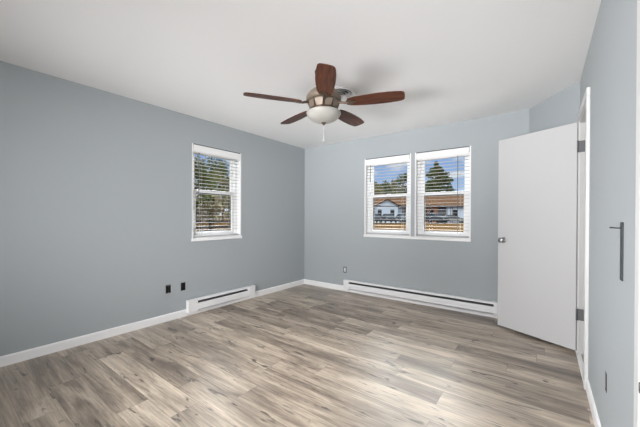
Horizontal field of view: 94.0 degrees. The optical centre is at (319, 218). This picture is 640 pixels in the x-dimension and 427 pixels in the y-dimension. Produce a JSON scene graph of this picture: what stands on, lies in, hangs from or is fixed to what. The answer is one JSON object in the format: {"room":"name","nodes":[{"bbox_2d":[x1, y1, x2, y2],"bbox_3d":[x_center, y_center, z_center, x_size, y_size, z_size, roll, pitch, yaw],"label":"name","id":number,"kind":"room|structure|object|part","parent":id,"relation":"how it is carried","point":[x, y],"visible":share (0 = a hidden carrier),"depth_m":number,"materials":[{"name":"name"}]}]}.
{"room":"empty bedroom","nodes":[
{"label":"empty bedroom","id":0,"kind":"room"},
{"bbox_2d":[0,61,304,355],"bbox_3d":[-2.486,-0.038,2.585,0.150,2.440,7.150,0,0,37],"label":"wall","id":1,"kind":"structure","parent":0,"point":[96,184],"depth_m":2.99,"materials":[{"name":"grey paint"}]},
{"bbox_2d":[0,279,304,366],"bbox_3d":[-2.426,1.141,2.542,0.012,0.083,7.150,0,0,37],"label":"baseboard","id":2,"kind":"structure","parent":1,"relation":"attached to","point":[9,359],"depth_m":2.96,"materials":[{"name":"white paint"}]},
{"bbox_2d":[166,285,170,292],"bbox_3d":[-1.752,0.812,3.442,0.004,0.094,0.054,0,0,37],"label":"wall outlet","id":3,"kind":"object","parent":1,"relation":"attached to","point":[168,287],"visible":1,"depth_m":3.44,"materials":[{"name":"black plastic"}]},
{"bbox_2d":[181,282,184,290],"bbox_3d":[-1.645,0.814,3.585,0.004,0.094,0.054,0,0,37],"label":"wall outlet","id":4,"kind":"object","parent":1,"relation":"attached to","point":[183,283],"visible":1,"depth_m":3.58,"materials":[{"name":"black plastic"}]},
{"bbox_2d":[192,143,240,237],"bbox_3d":[-1.415,-0.335,4.015,0.157,1.198,0.745,0,0,37],"label":"window","id":5,"kind":"structure","parent":1,"relation":"in","point":[235,204],"depth_m":4.25,"materials":[{"name":"white plastic"}]},
{"bbox_3d":[-1.476,-0.082,4.061,0.008,0.515,0.569,0,0,37],"label":"screen frame","id":6,"kind":"part","parent":5,"relation":"part of","materials":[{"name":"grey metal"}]},
{"bbox_3d":[-1.450,-0.610,4.041,0.028,0.533,0.637,0,0,37],"label":"sash","id":7,"kind":"part","parent":5,"relation":"part of","materials":[{"name":"white plastic"}]},
{"bbox_3d":[-1.425,-0.084,4.023,0.028,0.579,0.637,0,0,37],"label":"sash","id":8,"kind":"part","parent":5,"relation":"part of","materials":[{"name":"white plastic"}]},
{"bbox_2d":[193,143,239,236],"bbox_3d":[-1.374,-0.351,3.984,0.066,1.162,0.707,0,0,37],"label":"window blind","id":9,"kind":"object","parent":5,"relation":"attached to","point":[198,148],"visible":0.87,"depth_m":3.92,"materials":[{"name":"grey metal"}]},
{"bbox_3d":[-1.379,-0.327,3.988,0.052,1.078,0.480,0,0,37],"label":"ladder cord","id":10,"kind":"part","parent":9,"relation":"part of","materials":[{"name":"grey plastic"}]},
{"bbox_3d":[-1.381,0.221,3.990,0.048,0.018,0.697,0,0,37],"label":"rail","id":11,"kind":"part","parent":9,"relation":"part of","materials":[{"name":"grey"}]},
{"bbox_2d":[192,236,241,240],"bbox_3d":[-1.358,0.260,3.973,0.052,0.036,0.753,0,0,37],"label":"window sill","id":12,"kind":"structure","parent":1,"relation":"attached to","point":[224,237],"depth_m":3.91,"materials":[{"name":"white paint"}]},
{"bbox_2d":[186,285,254,312],"bbox_3d":[-1.286,1.060,4.000,0.058,0.152,1.035,0,0,37],"label":"baseboard heater","id":13,"kind":"object","parent":1,"relation":"attached to","point":[192,305],"visible":1,"depth_m":3.92,"materials":[{"name":"white metal"}]},
{"bbox_3d":[-1.272,1.078,3.990,0.018,0.078,0.789,0,0,37],"label":"panel","id":14,"kind":"part","parent":13,"relation":"part of","materials":[{"name":"white metal"}]},
{"bbox_2d":[0,284,594,426],"bbox_3d":[-0.942,1.253,1.460,3.984,0.120,7.400,0,0,37],"label":"floor","id":15,"kind":"structure","parent":0,"point":[304,355],"depth_m":2.31,"materials":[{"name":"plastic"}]},
{"bbox_2d":[576,353,583,379],"bbox_3d":[2.095,1.192,2.383,0.032,0.014,0.632,0,0,37],"label":"threshold","id":16,"kind":"object","parent":15,"relation":"on","point":[579,357],"visible":0.61,"depth_m":2.42,"materials":[{"name":"white paint"}]},
{"bbox_2d":[0,0,600,148],"bbox_3d":[-0.411,-1.318,1.118,5.215,0.150,7.500,0,0,37],"label":"ceiling","id":17,"kind":"structure","parent":0,"point":[453,61],"depth_m":2.24,"materials":[{"name":"white paint"}]},
{"bbox_2d":[243,63,404,140],"bbox_3d":[0.034,-0.951,2.475,1.278,0.594,1.224,0,0,0],"label":"ceiling fan","id":18,"kind":"object","parent":17,"relation":"hanging from","point":[323,101],"visible":1,"depth_m":2.41,"materials":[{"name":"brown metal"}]},
{"bbox_3d":[-0.379,-0.967,2.386,0.457,0.007,0.146,0,11,-19],"label":"blade","id":19,"kind":"part","parent":18,"relation":"part of","materials":[{"name":"brown wood"}]},
{"bbox_3d":[-0.228,-0.969,2.872,0.146,0.007,0.457,-14,8,-36],"label":"blade","id":20,"kind":"part","parent":18,"relation":"part of","materials":[{"name":"brown wood"}]},
{"bbox_3d":[-0.152,-0.968,2.462,0.155,0.035,0.072,0,11,-19],"label":"blade arm","id":21,"kind":"part","parent":18,"relation":"part of","materials":[{"name":"grey metal"}]},
{"bbox_3d":[0.031,-0.858,2.526,0.292,0.090,0.292,0,0,0],"label":"lamp shade","id":22,"kind":"part","parent":18,"relation":"part of","materials":[{"name":"white glass"}]},
{"bbox_3d":[0.034,-0.967,2.331,0.072,0.035,0.155,11,0,-1],"label":"blade arm","id":23,"kind":"part","parent":18,"relation":"part of","materials":[{"name":"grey metal"}]},
{"bbox_3d":[0.037,-0.965,2.092,0.146,0.007,0.457,11,0,-1],"label":"blade","id":24,"kind":"part","parent":18,"relation":"part of","materials":[{"name":"brown wood"}]},
{"bbox_3d":[0.217,-0.967,2.468,0.155,0.035,0.072,0,-11,17],"label":"blade arm","id":25,"kind":"part","parent":18,"relation":"part of","materials":[{"name":"grey metal"}]},
{"bbox_3d":[0.281,-0.968,2.880,0.146,0.007,0.457,-13,-7,35],"label":"blade","id":26,"kind":"part","parent":18,"relation":"part of","materials":[{"name":"brown wood"}]},
{"bbox_3d":[0.446,-0.965,2.397,0.457,0.007,0.146,0,-11,17],"label":"blade","id":27,"kind":"part","parent":18,"relation":"part of","materials":[{"name":"brown wood"}]},
{"bbox_2d":[334,87,354,98],"bbox_3d":[0.199,-1.233,2.961,0.290,0.034,0.290,0,0,37],"label":"ceiling vent","id":28,"kind":"object","parent":17,"relation":"in","point":[345,92],"visible":0.53,"depth_m":2.92,"materials":[{"name":"white metal"}]},
{"bbox_2d":[304,110,528,301],"bbox_3d":[1.034,-0.035,4.506,3.476,2.440,0.150,0,0,37],"label":"wall","id":29,"kind":"structure","parent":0,"point":[334,239],"depth_m":4.29,"materials":[{"name":"grey paint"}]},
{"bbox_2d":[364,153,410,235],"bbox_3d":[1.038,-0.329,4.507,0.737,1.198,0.157,0,0,37],"label":"window","id":30,"kind":"structure","parent":29,"relation":"in","point":[369,189],"depth_m":4.65,"materials":[{"name":"white plastic"}]},
{"bbox_2d":[366,154,409,234],"bbox_3d":[1.007,-0.345,4.465,0.699,1.162,0.066,0,0,37],"label":"window blind","id":31,"kind":"object","parent":30,"relation":"attached to","point":[405,157],"visible":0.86,"depth_m":4.44,"materials":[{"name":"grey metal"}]},
{"bbox_3d":[1.009,0.227,4.473,0.689,0.018,0.048,0,0,37],"label":"rail","id":32,"kind":"part","parent":31,"relation":"part of","materials":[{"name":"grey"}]},
{"bbox_3d":[1.011,-0.321,4.470,0.474,1.078,0.052,0,0,37],"label":"ladder cord","id":33,"kind":"part","parent":31,"relation":"part of","materials":[{"name":"white fabric"}]},
{"bbox_3d":[1.044,-0.077,4.517,0.629,0.579,0.028,0,0,37],"label":"sash","id":34,"kind":"part","parent":30,"relation":"part of","materials":[{"name":"white plastic"}]},
{"bbox_3d":[1.082,-0.075,4.567,0.561,0.515,0.008,0,0,37],"label":"screen frame","id":35,"kind":"part","parent":30,"relation":"part of","materials":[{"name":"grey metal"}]},
{"bbox_3d":[1.067,-0.603,4.542,0.629,0.533,0.028,0,0,37],"label":"sash","id":36,"kind":"part","parent":30,"relation":"part of","materials":[{"name":"white plastic"}]},
{"bbox_2d":[304,279,497,317],"bbox_3d":[1.046,1.144,4.398,3.314,0.083,0.012,0,0,37],"label":"baseboard","id":37,"kind":"structure","parent":29,"relation":"attached to","point":[309,282],"depth_m":4.42,"materials":[{"name":"white paint"}]},
{"bbox_2d":[364,234,470,241],"bbox_3d":[1.300,0.269,4.218,1.516,0.036,0.052,0,0,37],"label":"window sill","id":38,"kind":"structure","parent":29,"relation":"attached to","point":[365,235],"depth_m":4.11,"materials":[{"name":"white paint"}]},
{"bbox_2d":[343,279,497,315],"bbox_3d":[1.277,1.068,4.181,2.210,0.152,0.058,0,0,37],"label":"baseboard heater","id":39,"kind":"object","parent":29,"relation":"attached to","point":[478,305],"visible":0.98,"depth_m":4.04,"materials":[{"name":"white metal"}]},
{"bbox_2d":[415,146,470,238],"bbox_3d":[1.664,-0.324,4.037,0.714,1.198,0.157,0,0,37],"label":"window","id":40,"kind":"structure","parent":29,"relation":"in","point":[420,212],"depth_m":4.12,"materials":[{"name":"white plastic"}]},
{"bbox_2d":[416,146,469,237],"bbox_3d":[1.633,-0.341,3.996,0.676,1.162,0.066,0,0,37],"label":"window blind","id":41,"kind":"object","parent":40,"relation":"attached to","point":[460,150],"visible":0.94,"depth_m":3.96,"materials":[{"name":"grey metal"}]},
{"bbox_3d":[1.635,0.232,4.003,0.666,0.018,0.048,0,0,37],"label":"rail","id":42,"kind":"part","parent":41,"relation":"part of","materials":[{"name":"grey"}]},
{"bbox_3d":[1.670,-0.073,4.047,0.606,0.579,0.028,0,0,37],"label":"sash","id":43,"kind":"part","parent":40,"relation":"part of","materials":[{"name":"white plastic"}]},
{"bbox_3d":[1.708,-0.071,4.098,0.538,0.515,0.008,0,0,37],"label":"screen frame","id":44,"kind":"part","parent":40,"relation":"part of","materials":[{"name":"grey metal"}]},
{"bbox_3d":[1.692,-0.599,4.072,0.606,0.533,0.028,0,0,37],"label":"sash","id":45,"kind":"part","parent":40,"relation":"part of","materials":[{"name":"white plastic"}]},
{"bbox_2d":[529,81,579,132],"bbox_3d":[2.402,-0.023,2.994,0.150,2.440,0.823,0,0,7],"label":"wall","id":46,"kind":"structure","parent":0,"point":[561,109],"depth_m":2.96,"materials":[{"name":"grey paint"}]},
{"bbox_2d":[580,0,636,426],"bbox_3d":[0.413,-0.015,0.031,0.115,2.440,6.545,0,0,37],"label":"wall","id":47,"kind":"structure","parent":0,"point":[610,66],"depth_m":1.39,"materials":[{"name":"grey paint"}]},
{"bbox_2d":[575,87,589,389],"bbox_3d":[2.140,0.141,2.349,0.138,2.118,0.753,0,0,37],"label":"door frame","id":48,"kind":"structure","parent":47,"relation":"attached to","point":[586,99],"depth_m":2.51,"materials":[{"name":"white paint"}]},
{"bbox_2d":[498,122,584,350],"bbox_3d":[2.142,0.157,2.945,0.175,2.024,0.766,0,0,-26],"label":"door","id":49,"kind":"structure","parent":48,"relation":"attached to","point":[538,171],"depth_m":2.90,"materials":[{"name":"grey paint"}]},
{"bbox_3d":[1.954,0.230,3.211,0.070,0.062,0.062,0,0,-26],"label":"knob","id":50,"kind":"part","parent":49,"relation":"part of","materials":[{"name":"silver metal"}]},
{"bbox_2d":[586,379,600,426],"bbox_3d":[1.443,1.160,1.520,0.012,0.083,1.410,0,0,37],"label":"baseboard","id":51,"kind":"structure","parent":47,"relation":"attached to","point":[594,412],"depth_m":1.82,"materials":[{"name":"white paint"}]},
{"bbox_2d":[605,371,606,392],"bbox_3d":[1.430,0.816,1.492,0.002,0.094,0.032,0,0,37],"label":"wall outlet","id":52,"kind":"object","parent":47,"relation":"attached to","point":[605,371],"visible":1,"depth_m":1.49,"materials":[{"name":"black plastic"}]},
{"bbox_2d":[609,222,623,280],"bbox_3d":[1.202,0.131,1.211,0.038,0.235,0.040,0,0,37],"label":"wall bracket","id":53,"kind":"object","parent":47,"relation":"attached to","point":[621,228],"visible":1,"depth_m":1.19,"materials":[{"name":"grey metal"}]},
{"bbox_2d":[633,0,639,426],"bbox_3d":[0.769,0.144,0.620,0.021,2.118,0.831,0,0,37],"label":"door frame","id":54,"kind":"structure","parent":47,"relation":"attached to","point":[636,423],"depth_m":0.93,"materials":[{"name":"white paint"}]},
{"label":"outside","id":55,"kind":"structure","parent":0,"visible":0},
{"bbox_2d":[196,218,463,231],"bbox_3d":[-0.004,1.214,0.006,440.000,0.680,440.000,0,0,37],"label":"ground","id":56,"kind":"structure","parent":55,"point":[450,227],"depth_m":30.52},
{"bbox_2d":[196,199,206,223],"bbox_3d":[-11.186,-0.453,27.016,1.753,2.808,1.675,0,0,37],"label":"shrub","id":57,"kind":"object","parent":56,"relation":"on","point":[198,209],"visible":0.34,"depth_m":26.68,"materials":[{"name":"green plant"}]},
{"bbox_2d":[197,206,208,230],"bbox_3d":[-6.679,0.280,16.982,0.639,1.970,0.626,0,0,-16],"label":"shrub","id":58,"kind":"object","parent":56,"relation":"on","point":[202,206],"visible":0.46,"depth_m":16.98,"materials":[{"name":"green plant"}]},
{"bbox_2d":[194,158,219,207],"bbox_3d":[-10.179,-1.946,23.933,3.714,5.978,3.730,0,0,13],"label":"tree","id":59,"kind":"object","parent":56,"relation":"on","point":[207,183],"visible":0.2,"depth_m":24.04,"materials":[{"name":"green plant"}]},
{"bbox_2d":[194,155,227,225],"bbox_3d":[-11.816,-2.732,30.143,4.230,7.202,4.156,0,0,37],"label":"tree","id":60,"kind":"object","parent":56,"relation":"on","point":[202,160],"visible":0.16,"depth_m":30.02,"materials":[{"name":"green plant"}]},
{"bbox_2d":[200,195,223,224],"bbox_3d":[-10.018,-0.647,27.475,2.221,3.200,2.314,0,0,-30],"label":"shrub","id":61,"kind":"object","parent":56,"relation":"on","point":[215,209],"visible":0.66,"depth_m":27.07,"materials":[{"name":"green plant"}]},
{"bbox_2d":[195,156,229,207],"bbox_3d":[-13.070,-3.520,36.334,4.238,8.448,4.174,0,0,-27],"label":"tree","id":62,"kind":"object","parent":56,"relation":"on","point":[208,161],"visible":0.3,"depth_m":35.80,"materials":[{"name":"green plant"}]},
{"bbox_2d":[196,220,230,230],"bbox_3d":[-7.733,0.648,20.992,0.160,1.100,16.200,0,0,37],"label":"rail fence","id":63,"kind":"object","parent":56,"relation":"on","point":[209,226],"visible":0.12,"depth_m":21.18,"materials":[{"name":"wood"}]},
{"bbox_3d":[-7.683,0.218,20.953,0.039,0.160,16.200,0,0,37],"label":"rail","id":64,"kind":"part","parent":63,"relation":"part of","materials":[{"name":"wood"}]},
{"bbox_3d":[-7.684,0.568,20.955,0.039,0.160,16.200,0,0,37],"label":"rail","id":65,"kind":"part","parent":63,"relation":"part of","materials":[{"name":"wood"}]},
{"bbox_2d":[214,160,229,220],"bbox_3d":[-13.575,-3.775,42.361,5.095,8.895,4.720,0,0,-15],"label":"tree","id":66,"kind":"object","parent":56,"relation":"on","point":[223,180],"visible":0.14,"depth_m":41.81,"materials":[{"name":"green plant"}]},
{"bbox_2d":[223,195,230,219],"bbox_3d":[-8.919,-0.769,30.621,1.954,3.305,2.192,0,0,-25],"label":"shrub","id":67,"kind":"object","parent":56,"relation":"on","point":[225,214],"visible":0.23,"depth_m":30.33,"materials":[{"name":"green plant"}]},
{"bbox_2d":[374,181,384,193],"bbox_3d":[11.946,-3.863,65.825,4.499,9.021,4.619,0,0,37],"label":"pine tree","id":68,"kind":"object","parent":56,"relation":"on","point":[375,184],"visible":0.32,"depth_m":65.09,"materials":[{"name":"green plant"}]},
{"bbox_2d":[380,180,391,193],"bbox_3d":[15.715,-4.338,73.059,4.132,9.926,4.239,0,0,0],"label":"pine tree","id":69,"kind":"object","parent":56,"relation":"on","point":[388,190],"visible":0.2,"depth_m":71.89,"materials":[{"name":"green plant"}]},
{"bbox_2d":[387,180,400,193],"bbox_3d":[19.348,-5.133,79.956,4.502,11.477,4.971,0,0,37],"label":"pine tree","id":70,"kind":"object","parent":56,"relation":"on","point":[391,184],"visible":0.34,"depth_m":79.51,"materials":[{"name":"green plant"}]},
{"bbox_2d":[396,173,406,193],"bbox_3d":[23.958,-6.501,87.050,4.913,14.178,6.384,0,0,37],"label":"pine tree","id":71,"kind":"object","parent":56,"relation":"on","point":[401,180],"visible":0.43,"depth_m":86.80,"materials":[{"name":"green plant"}]},
{"bbox_2d":[373,194,463,222],"bbox_3d":[18.507,-1.872,53.041,25.000,5.100,11.300,0,0,0],"label":"house","id":72,"kind":"structure","parent":56,"relation":"on","point":[394,206],"depth_m":49.94,"materials":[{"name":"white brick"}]},
{"bbox_3d":[23.812,-0.663,49.971,5.366,2.550,0.048,0,0,0],"label":"siding panel","id":73,"kind":"part","parent":72,"relation":"part of","materials":[{"name":"blue"}]},
{"bbox_2d":[425,161,456,192],"bbox_3d":[27.876,-6.600,71.899,12.638,14.551,12.149,0,0,37],"label":"evergreen tree","id":74,"kind":"object","parent":56,"relation":"on","point":[435,183],"visible":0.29,"depth_m":70.15,"materials":[{"name":"green plant"}]},
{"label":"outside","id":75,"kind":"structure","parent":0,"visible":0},
{"bbox_2d":[373,223,456,223],"bbox_3d":[16.497,0.740,45.254,57.000,0.100,7.500,0,0,0],"label":"road","id":76,"kind":"structure","parent":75,"point":[373,223],"depth_m":42.82,"materials":[{"name":"grey asphalt"}]},
{"bbox_2d":[373,214,381,222],"bbox_3d":[7.984,-0.051,44.483,1.716,1.429,4.426,0,0,0],"label":"parked car","id":77,"kind":"object","parent":76,"relation":"on","point":[377,217],"visible":0.48,"depth_m":42.77,"materials":[{"name":"grey paint"}]},
{"bbox_2d":[381,214,397,222],"bbox_3d":[10.193,-0.043,44.483,1.716,1.429,4.426,0,0,0],"label":"parked car","id":78,"kind":"object","parent":76,"relation":"on","point":[385,217],"visible":0.71,"depth_m":43.25,"materials":[{"name":"grey paint"}]},
{"bbox_3d":[10.194,-0.480,44.773,1.491,0.459,2.583,0,0,0],"label":"cabin glass","id":79,"kind":"part","parent":78,"relation":"part of","materials":[{"name":"grey glass"}]},
{"bbox_2d":[396,214,405,222],"bbox_3d":[12.386,-0.036,44.483,1.716,1.429,4.426,0,0,0],"label":"parked car","id":80,"kind":"object","parent":76,"relation":"on","point":[399,216],"visible":0.33,"depth_m":43.67,"materials":[{"name":"grey metal"}]},
{"bbox_2d":[426,213,449,223],"bbox_3d":[17.021,-0.105,44.485,1.717,1.601,4.426,0,0,-29],"label":"parked car","id":81,"kind":"object","parent":76,"relation":"on","point":[430,217],"visible":0.85,"depth_m":43.56,"materials":[{"name":"grey metal"}]},
{"bbox_3d":[16.882,-0.594,44.739,1.494,0.514,2.585,0,0,-29],"label":"cabin glass","id":82,"kind":"part","parent":81,"relation":"part of","materials":[{"name":"grey glass"}]},
{"bbox_2d":[440,215,463,222],"bbox_3d":[20.158,0.058,45.497,4.426,1.286,1.716,0,0,13],"label":"parked car","id":83,"kind":"object","parent":76,"relation":"on","point":[452,217],"visible":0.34,"depth_m":44.71,"materials":[{"name":"grey metal"}]},
{"bbox_3d":[19.874,-0.335,45.559,2.581,0.413,1.488,0,0,13],"label":"cabin glass","id":84,"kind":"part","parent":83,"relation":"part of","materials":[{"name":"grey glass"}]}
]}

